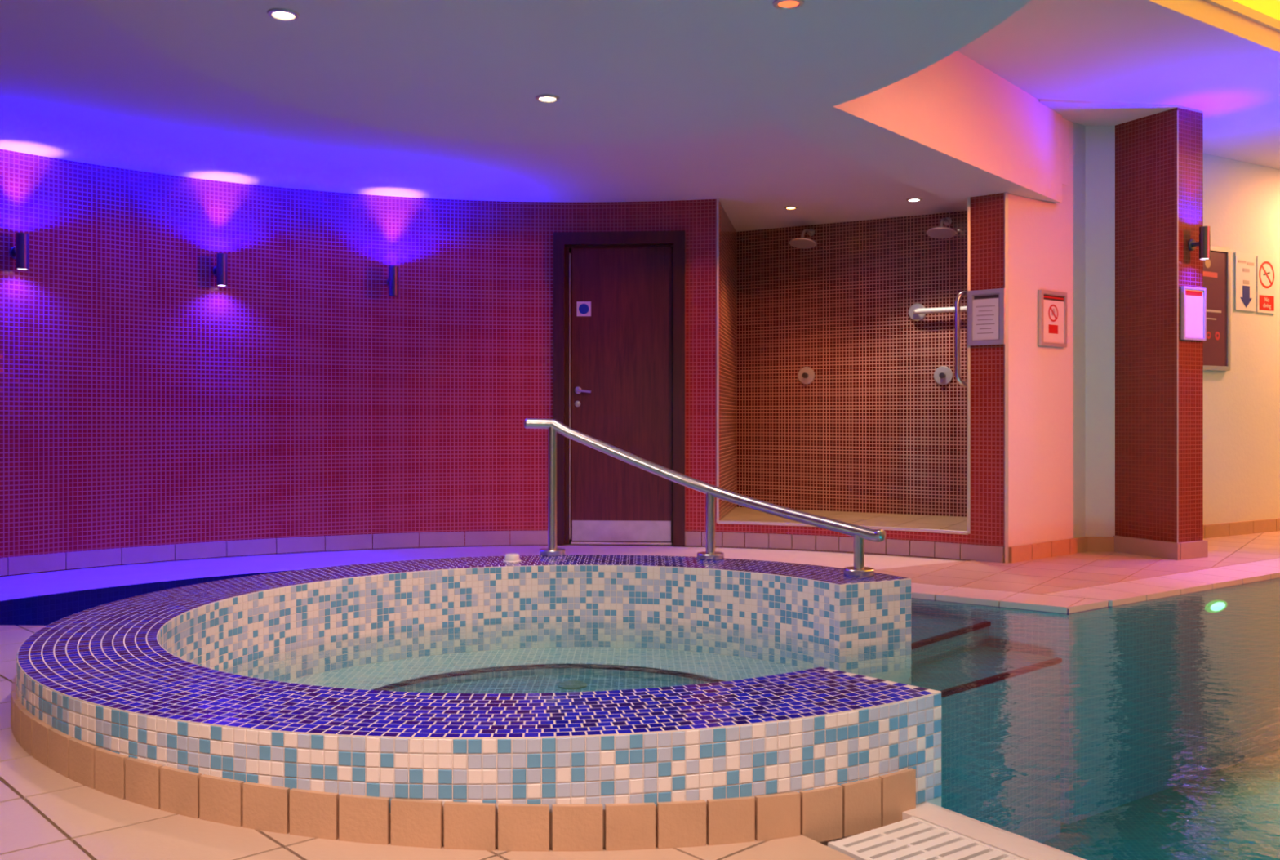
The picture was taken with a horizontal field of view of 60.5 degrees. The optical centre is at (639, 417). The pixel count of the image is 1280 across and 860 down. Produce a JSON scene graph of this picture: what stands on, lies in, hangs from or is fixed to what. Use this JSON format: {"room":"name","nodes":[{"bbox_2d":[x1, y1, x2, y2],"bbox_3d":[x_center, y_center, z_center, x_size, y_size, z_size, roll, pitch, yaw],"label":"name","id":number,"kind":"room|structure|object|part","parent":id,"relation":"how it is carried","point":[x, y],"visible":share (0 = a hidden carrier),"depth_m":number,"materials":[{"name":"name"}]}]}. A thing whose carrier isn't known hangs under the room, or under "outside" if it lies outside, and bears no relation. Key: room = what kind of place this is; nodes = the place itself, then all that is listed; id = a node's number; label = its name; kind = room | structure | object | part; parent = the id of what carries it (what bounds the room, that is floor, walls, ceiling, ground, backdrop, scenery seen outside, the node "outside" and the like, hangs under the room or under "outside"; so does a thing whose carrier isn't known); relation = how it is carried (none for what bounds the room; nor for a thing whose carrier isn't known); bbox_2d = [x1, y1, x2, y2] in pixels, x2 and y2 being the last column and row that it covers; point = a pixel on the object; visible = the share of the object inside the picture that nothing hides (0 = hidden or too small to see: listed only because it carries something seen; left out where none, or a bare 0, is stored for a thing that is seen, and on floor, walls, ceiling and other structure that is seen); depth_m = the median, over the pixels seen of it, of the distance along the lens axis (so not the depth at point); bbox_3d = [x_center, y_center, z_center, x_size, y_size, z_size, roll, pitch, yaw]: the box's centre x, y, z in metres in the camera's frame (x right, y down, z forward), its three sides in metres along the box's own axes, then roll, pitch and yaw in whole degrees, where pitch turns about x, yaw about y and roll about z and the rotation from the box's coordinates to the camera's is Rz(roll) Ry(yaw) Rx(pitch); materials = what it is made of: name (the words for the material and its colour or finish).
{"room":"indoor swimming pool","nodes":[
{"label":"indoor swimming pool","id":0,"kind":"room"},
{"bbox_2d":[0,148,556,576],"bbox_3d":[-2.963,-0.359,5.324,1.548,2.410,6.174,0,0,37],"label":"wall","id":1,"kind":"structure","parent":0,"point":[145,400],"depth_m":6.74,"materials":[{"name":"red tile"}]},
{"bbox_2d":[8,232,28,270],"bbox_3d":[-3.306,-0.885,5.851,0.115,0.190,0.068,0,0,40],"label":"wall lamp","id":2,"kind":"object","parent":1,"relation":"attached to","point":[20,252],"visible":1,"depth_m":5.81,"materials":[{"name":"metal"}]},
{"bbox_2d":[213,253,226,286],"bbox_3d":[-2.510,-0.883,6.566,0.068,0.190,0.115,0,0,-34],"label":"wall lamp","id":3,"kind":"object","parent":1,"relation":"attached to","point":[220,270],"visible":1,"depth_m":6.52,"materials":[{"name":"metal"}]},
{"bbox_2d":[0,529,547,575],"bbox_3d":[-2.907,0.790,5.309,1.409,0.092,5.937,0,0,37],"label":"baseboard","id":4,"kind":"structure","parent":1,"relation":"attached to","point":[107,557],"depth_m":6.70,"materials":[{"name":"tile"}]},
{"bbox_2d":[386,265,398,296],"bbox_3d":[-1.580,-0.873,7.020,0.068,0.190,0.115,0,0,-18],"label":"wall lamp","id":5,"kind":"object","parent":1,"relation":"attached to","point":[393,281],"visible":1,"depth_m":6.97,"materials":[{"name":"metal"}]},
{"bbox_2d":[0,0,1068,231],"bbox_3d":[0.048,-1.667,2.700,10.495,0.475,13.000,0,0,0],"label":"ceiling","id":6,"kind":"structure","parent":0,"point":[76,86],"depth_m":5.90,"materials":[{"name":"paint"}]},
{"bbox_2d":[784,205,797,208],"bbox_3d":[1.024,-1.425,7.444,0.090,0.008,0.090,0,0,0],"label":"recessed light","id":7,"kind":"object","parent":6,"relation":"in","point":[788,206],"visible":1,"depth_m":7.42,"materials":[{"name":"metal"}]},
{"bbox_2d":[906,197,922,201],"bbox_3d":[1.793,-1.425,7.171,0.104,0.008,0.104,0,0,0],"label":"recessed light","id":8,"kind":"object","parent":6,"relation":"in","point":[912,199],"visible":1,"depth_m":7.16,"materials":[{"name":"metal"}]},
{"bbox_2d":[81,0,1031,144],"bbox_3d":[-0.249,-1.369,3.339,2.975,0.140,3.753,0,0,0],"label":"ceiling","id":9,"kind":"structure","parent":0,"point":[620,71],"depth_m":3.92,"materials":[{"name":"paint"}]},
{"bbox_2d":[266,7,299,20],"bbox_3d":[-1.146,-1.295,3.524,0.100,0.008,0.100,0,0,0],"label":"recessed light","id":10,"kind":"object","parent":9,"relation":"in","point":[282,14],"visible":1,"depth_m":3.52,"materials":[{"name":"metal"}]},
{"bbox_2d":[535,93,559,102],"bbox_3d":[-0.375,-1.295,4.449,0.100,0.008,0.100,0,0,0],"label":"recessed light","id":11,"kind":"object","parent":9,"relation":"in","point":[543,97],"visible":1,"depth_m":4.44,"materials":[{"name":"metal"}]},
{"bbox_2d":[772,0,804,9],"bbox_3d":[0.464,-1.295,3.429,0.100,0.008,0.100,0,0,0],"label":"recessed light","id":12,"kind":"object","parent":9,"relation":"in","point":[779,4],"visible":1,"depth_m":3.43,"materials":[{"name":"metal"}]},
{"bbox_2d":[556,200,682,231],"bbox_3d":[-0.131,-1.379,7.306,0.863,0.370,0.143,0,0,4],"label":"wall","id":13,"kind":"structure","parent":0,"point":[653,215],"depth_m":7.26,"materials":[{"name":"red tile"}]},
{"bbox_2d":[553,231,684,545],"bbox_3d":[-0.134,-0.194,7.285,0.866,2.060,0.165,0,0,4],"label":"door","id":14,"kind":"structure","parent":13,"relation":"in","point":[619,297],"depth_m":7.26,"materials":[{"name":"brown wood"}]},
{"bbox_3d":[-0.415,-0.094,7.284,0.040,0.040,0.012,0,0,4],"label":"lock plate","id":15,"kind":"part","parent":14,"relation":"part of","materials":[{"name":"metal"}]},
{"bbox_3d":[-0.379,-0.184,7.258,0.112,0.048,0.067,0,0,0],"label":"handle","id":16,"kind":"part","parent":14,"relation":"part of","materials":[{"name":"metal"}]},
{"bbox_3d":[-0.373,-0.724,7.285,0.095,0.098,0.004,0,0,4],"label":"sign plate","id":17,"kind":"part","parent":14,"relation":"part of","materials":[{"name":"plastic"}]},
{"bbox_3d":[-0.123,0.748,7.268,0.656,0.135,0.004,0,0,4],"label":"kick plate","id":18,"kind":"part","parent":14,"relation":"part of","materials":[{"name":"metal"}]},
{"bbox_2d":[0,530,1279,859],"bbox_3d":[1.788,1.616,3.144,14.245,1.640,14.510,0,0,-9],"label":"floor","id":19,"kind":"structure","parent":0,"point":[1084,581],"depth_m":5.16,"materials":[{"name":"tile"}]},
{"bbox_2d":[10,553,941,852],"bbox_3d":[-0.382,1.314,3.569,2.876,1.444,2.879,0,0,0],"label":"hot tub","id":20,"kind":"object","parent":19,"relation":"on","point":[226,701],"depth_m":2.46,"materials":[{"name":"tile"}]},
{"bbox_3d":[-0.557,0.609,4.784,0.080,0.033,0.080,0,0,0],"label":"plastic cap","id":21,"kind":"part","parent":20,"relation":"part of","materials":[{"name":"white plastic"}]},
{"bbox_2d":[524,417,885,576],"bbox_3d":[0.274,0.312,4.769,1.647,0.624,0.327,0,0,25],"label":"handrail","id":22,"kind":"object","parent":20,"relation":"on","point":[860,533],"visible":1,"depth_m":4.85,"materials":[{"name":"metal"}]},
{"bbox_3d":[-0.400,0.331,5.007,0.041,0.580,0.041,0,0,0],"label":"post","id":23,"kind":"part","parent":22,"relation":"part of","materials":[{"name":"metal"}]},
{"bbox_3d":[0.312,0.472,4.865,0.041,0.297,0.041,0,0,0],"label":"post","id":24,"kind":"part","parent":22,"relation":"part of","materials":[{"name":"metal"}]},
{"bbox_3d":[0.872,0.539,4.369,0.041,0.164,0.041,0,0,0],"label":"post","id":25,"kind":"part","parent":22,"relation":"part of","materials":[{"name":"metal"}]},
{"bbox_2d":[682,199,720,546],"bbox_3d":[0.407,-0.359,7.242,0.238,2.410,0.122,0,0,12],"label":"wall","id":26,"kind":"structure","parent":0,"point":[699,216],"depth_m":7.18,"materials":[{"name":"red tile"}]},
{"bbox_2d":[716,198,719,522],"bbox_3d":[0.507,-0.373,7.154,0.016,2.111,0.016,0,0,0],"label":"trim","id":27,"kind":"structure","parent":26,"relation":"attached to","point":[717,199],"depth_m":7.15,"materials":[{"name":"metal"}]},
{"bbox_2d":[720,204,966,519],"bbox_3d":[1.336,-0.364,7.440,2.083,2.400,1.276,0,0,28],"label":"wall","id":28,"kind":"structure","parent":0,"point":[874,430],"depth_m":7.97,"materials":[{"name":"brown tile"}]},
{"bbox_2d":[788,228,817,248],"bbox_3d":[1.188,-1.322,8.003,0.213,0.159,0.267,0,0,0],"label":"shower","id":29,"kind":"object","parent":28,"relation":"attached to","point":[798,242],"visible":1,"depth_m":7.97,"materials":[{"name":"silver metal"}]},
{"bbox_3d":[1.224,-1.336,8.041,0.024,0.100,0.187,0,0,30],"label":"arm","id":30,"kind":"part","parent":29,"relation":"part of","materials":[{"name":"silver metal"}]},
{"bbox_2d":[797,366,814,384],"bbox_3d":[1.226,-0.315,8.128,0.132,0.132,0.046,0,0,30],"label":"shower valve","id":31,"kind":"object","parent":28,"relation":"attached to","point":[806,375],"visible":1,"depth_m":8.13,"materials":[{"name":"silver metal"}]},
{"bbox_2d":[717,524,968,559],"bbox_3d":[1.262,0.764,6.900,1.627,0.164,0.182,0,0,25],"label":"sill","id":32,"kind":"structure","parent":28,"relation":"attached to","point":[899,535],"depth_m":6.94,"materials":[{"name":"red tile"}]},
{"bbox_2d":[717,520,968,534],"bbox_3d":[1.239,0.680,6.851,1.588,0.022,0.104,0,0,25],"label":"trim","id":33,"kind":"structure","parent":28,"relation":"attached to","point":[748,522],"depth_m":6.79,"materials":[{"name":"metal"}]},
{"bbox_2d":[684,531,1004,562],"bbox_3d":[1.226,0.790,6.823,2.003,0.092,0.152,0,0,25],"label":"baseboard","id":34,"kind":"structure","parent":28,"relation":"attached to","point":[830,543],"depth_m":6.85,"materials":[{"name":"tile"}]},
{"bbox_2d":[908,302,966,320],"bbox_3d":[2.167,-0.746,7.563,0.662,0.124,0.094,0,0,30],"label":"grab rail","id":35,"kind":"object","parent":28,"relation":"attached to","point":[917,312],"visible":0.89,"depth_m":7.64,"materials":[{"name":"white metal"}]},
{"bbox_2d":[925,217,956,238],"bbox_3d":[2.059,-1.314,7.507,0.213,0.159,0.267,0,0,0],"label":"shower","id":36,"kind":"object","parent":28,"relation":"attached to","point":[940,232],"visible":1,"depth_m":7.47,"materials":[{"name":"silver metal"}]},
{"bbox_3d":[2.095,-1.328,7.545,0.024,0.100,0.187,0,0,30],"label":"arm","id":37,"kind":"part","parent":36,"relation":"part of","materials":[{"name":"silver metal"}]},
{"bbox_2d":[933,365,952,384],"bbox_3d":[2.104,-0.296,7.627,0.132,0.132,0.046,0,0,30],"label":"shower valve","id":38,"kind":"object","parent":28,"relation":"attached to","point":[943,375],"visible":1,"depth_m":7.63,"materials":[{"name":"silver metal"}]},
{"bbox_2d":[966,196,970,533],"bbox_3d":[1.938,-0.314,6.471,0.016,1.991,0.016,0,0,0],"label":"trim","id":39,"kind":"structure","parent":28,"relation":"attached to","point":[968,198],"depth_m":6.46,"materials":[{"name":"metal"}]},
{"bbox_2d":[720,506,966,530],"bbox_3d":[1.354,0.759,7.424,2.001,0.154,1.241,0,0,27],"label":"floor","id":40,"kind":"structure","parent":0,"point":[738,513],"depth_m":7.41,"materials":[{"name":"tile"}]},
{"bbox_2d":[770,50,1062,203],"bbox_3d":[1.286,-1.597,5.533,0.500,0.593,3.342,0,0,40],"label":"ceiling bulkhead","id":41,"kind":"structure","parent":0,"point":[953,129],"depth_m":5.63,"materials":[{"name":"paint"}]},
{"bbox_2d":[849,613,991,670],"bbox_3d":[0.971,1.484,5.007,0.906,1.104,0.890,0,0,43],"label":"step","id":42,"kind":"structure","parent":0,"point":[926,648],"depth_m":4.81,"materials":[{"name":"tile"}]},
{"bbox_2d":[908,645,1062,842],"bbox_3d":[1.226,1.534,4.600,1.030,1.004,0.606,0,0,-41],"label":"step","id":43,"kind":"structure","parent":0,"point":[1001,708],"depth_m":4.45,"materials":[{"name":"tile"}]},
{"bbox_2d":[968,192,1004,560],"bbox_3d":[2.075,-0.359,6.470,0.230,2.410,0.162,0,0,39],"label":"wall pillar","id":44,"kind":"structure","parent":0,"point":[987,211],"depth_m":6.40,"materials":[{"name":"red tile"}]},
{"bbox_2d":[955,290,966,386],"bbox_3d":[1.949,-0.475,6.582,0.121,0.615,0.068,0,0,0],"label":"grab bar","id":45,"kind":"object","parent":44,"relation":"attached to","point":[960,381],"visible":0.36,"depth_m":6.57,"materials":[{"name":"metal"}]},
{"bbox_2d":[968,288,1004,346],"bbox_3d":[2.017,-0.586,6.383,0.215,0.322,0.022,0,0,39],"label":"framed notice","id":46,"kind":"object","parent":44,"relation":"attached to","point":[986,308],"visible":1,"depth_m":6.38,"materials":[{"name":"white paper"}]},
{"bbox_2d":[902,800,1085,859],"bbox_3d":[2.662,1.650,-0.481,0.095,1.572,7.549,0,0,-35],"label":"coping","id":47,"kind":"object","parent":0,"point":[1024,847],"depth_m":2.28,"materials":[{"name":"stone"}]},
{"bbox_2d":[1008,120,1115,562],"bbox_3d":[2.514,-0.519,6.692,1.070,2.730,0.186,0,0,-32],"label":"wall","id":48,"kind":"structure","parent":0,"point":[1061,401],"depth_m":6.75,"materials":[{"name":"white paint"}]},
{"bbox_2d":[1004,191,1008,562],"bbox_3d":[2.114,-0.236,6.332,0.020,2.145,0.020,0,0,0],"label":"trim","id":49,"kind":"structure","parent":48,"relation":"attached to","point":[1006,193],"depth_m":6.32,"materials":[{"name":"metal"}]},
{"bbox_2d":[1038,288,1066,347],"bbox_3d":[2.494,-0.598,6.623,0.282,0.334,0.022,0,0,-38],"label":"prohibition sign","id":50,"kind":"object","parent":48,"relation":"attached to","point":[1052,304],"visible":1,"depth_m":6.62,"materials":[{"name":"silver metal"}]},
{"bbox_3d":[2.495,-0.536,6.621,0.100,0.052,0.002,0,0,-38],"label":"red panel","id":51,"kind":"part","parent":50,"relation":"part of","materials":[{"name":"red plastic"}]},
{"bbox_2d":[1008,518,1279,562],"bbox_3d":[4.617,0.786,7.842,5.786,0.100,0.601,0,0,-36],"label":"baseboard","id":52,"kind":"structure","parent":48,"relation":"attached to","point":[1140,546],"depth_m":6.70,"materials":[{"name":"tile"}]},
{"bbox_2d":[911,577,1279,823],"bbox_3d":[3.275,1.651,3.590,6.544,1.570,13.064,0,0,14],"label":"wall","id":53,"kind":"structure","parent":0,"point":[1133,726],"depth_m":5.21,"materials":[{"name":"tile"}]},
{"bbox_2d":[1204,600,1227,612],"bbox_3d":[2.911,0.950,5.529,0.204,0.060,0.023,0,0,-35],"label":"lamp","id":54,"kind":"object","parent":53,"relation":"attached to","point":[1217,606],"visible":0.68,"depth_m":5.51,"materials":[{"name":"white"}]},
{"bbox_2d":[957,0,1279,169],"bbox_3d":[3.442,-1.905,3.850,18.998,0.147,14.998,0,0,-35],"label":"ceiling","id":55,"kind":"structure","parent":0,"point":[1224,64],"depth_m":5.72,"materials":[{"name":"paint"}]},
{"bbox_2d":[1203,0,1279,32],"bbox_3d":[5.315,-1.979,5.228,6.849,0.070,3.000,0,0,-35],"label":"ceiling light","id":56,"kind":"object","parent":55,"relation":"attached to","point":[1266,13],"visible":1,"depth_m":5.31,"materials":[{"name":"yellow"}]},
{"bbox_2d":[1232,0,1279,20],"bbox_3d":[5.315,-2.002,5.228,6.849,0.025,3.000,0,0,-35],"label":"diffuser","id":57,"kind":"object","parent":56,"relation":"attached to","point":[1268,10],"depth_m":5.31,"materials":[{"name":"yellow plastic"}]},
{"bbox_2d":[1115,107,1203,542],"bbox_3d":[3.181,-0.514,6.731,0.246,2.700,0.456,0,0,-26],"label":"wall column","id":58,"kind":"structure","parent":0,"point":[1146,147],"depth_m":6.61,"materials":[{"name":"red tile"}]},
{"bbox_2d":[1177,110,1178,542],"bbox_3d":[3.172,-0.539,6.470,0.006,2.550,0.006,0,0,0],"label":"trim","id":59,"kind":"structure","parent":58,"relation":"attached to","point":[1177,110],"depth_m":6.47,"materials":[{"name":"metal"}]},
{"bbox_2d":[1180,285,1206,340],"bbox_3d":[3.293,-0.620,6.525,0.214,0.315,0.022,0,0,-30],"label":"notice","id":60,"kind":"object","parent":58,"relation":"attached to","point":[1193,299],"visible":1,"depth_m":6.52,"materials":[{"name":"white paper"}]},
{"bbox_2d":[1187,226,1210,259],"bbox_3d":[3.314,-1.031,6.488,0.068,0.190,0.115,0,0,-30],"label":"wall lamp","id":61,"kind":"object","parent":58,"relation":"attached to","point":[1204,243],"visible":1,"depth_m":6.44,"materials":[{"name":"metal"}]},
{"bbox_2d":[1040,747,1279,859],"bbox_3d":[5.350,2.061,2.600,10.300,0.550,12.800,0,0,0],"label":"floor","id":62,"kind":"structure","parent":0,"point":[1231,812],"depth_m":4.82,"materials":[{"name":"tile"}]},
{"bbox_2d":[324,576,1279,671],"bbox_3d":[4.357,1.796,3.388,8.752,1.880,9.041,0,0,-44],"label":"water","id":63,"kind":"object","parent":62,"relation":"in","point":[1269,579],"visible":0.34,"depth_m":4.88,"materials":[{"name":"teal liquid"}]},
{"bbox_2d":[1203,153,1279,524],"bbox_3d":[6.627,-0.519,9.330,8.602,2.730,0.080,0,0,-31],"label":"wall","id":64,"kind":"structure","parent":0,"point":[1242,199],"depth_m":7.91,"materials":[{"name":"white paint"}]},
{"bbox_2d":[1203,245,1231,370],"bbox_3d":[3.951,-0.767,7.639,0.528,0.865,0.022,0,0,-31],"label":"poster","id":65,"kind":"object","parent":64,"relation":"attached to","point":[1216,269],"visible":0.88,"depth_m":7.70,"materials":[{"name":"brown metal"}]},
{"bbox_2d":[1235,251,1256,311],"bbox_3d":[4.364,-0.981,7.900,0.254,0.415,0.007,0,0,-31],"label":"arrow sign","id":66,"kind":"object","parent":64,"relation":"attached to","point":[1245,263],"visible":1,"depth_m":7.89,"materials":[{"name":"white plastic"}]},
{"bbox_2d":[1257,255,1275,313],"bbox_3d":[4.592,-0.974,8.037,0.237,0.411,0.008,0,0,-31],"label":"sign","id":67,"kind":"object","parent":64,"relation":"attached to","point":[1266,266],"visible":1,"depth_m":8.03,"materials":[{"name":"plastic"}]},
{"bbox_3d":[4.593,-0.843,8.036,0.190,0.107,0.002,0,0,-31],"label":"red panel","id":68,"kind":"part","parent":67,"relation":"part of","materials":[{"name":"red plastic"}]},
{"bbox_3d":[2.513,1.036,-0.586,4.562,0.200,6.331,0,0,0],"label":"floor","id":69,"kind":"structure","parent":0,"visible":0},
{"bbox_2d":[827,816,1027,859],"bbox_3d":[0.920,0.879,1.692,0.260,0.030,1.502,0,0,-35],"label":"drain grating","id":70,"kind":"object","parent":69,"relation":"on","point":[913,837],"visible":0.92,"depth_m":2.22,"materials":[{"name":"white plastic"}]}
]}

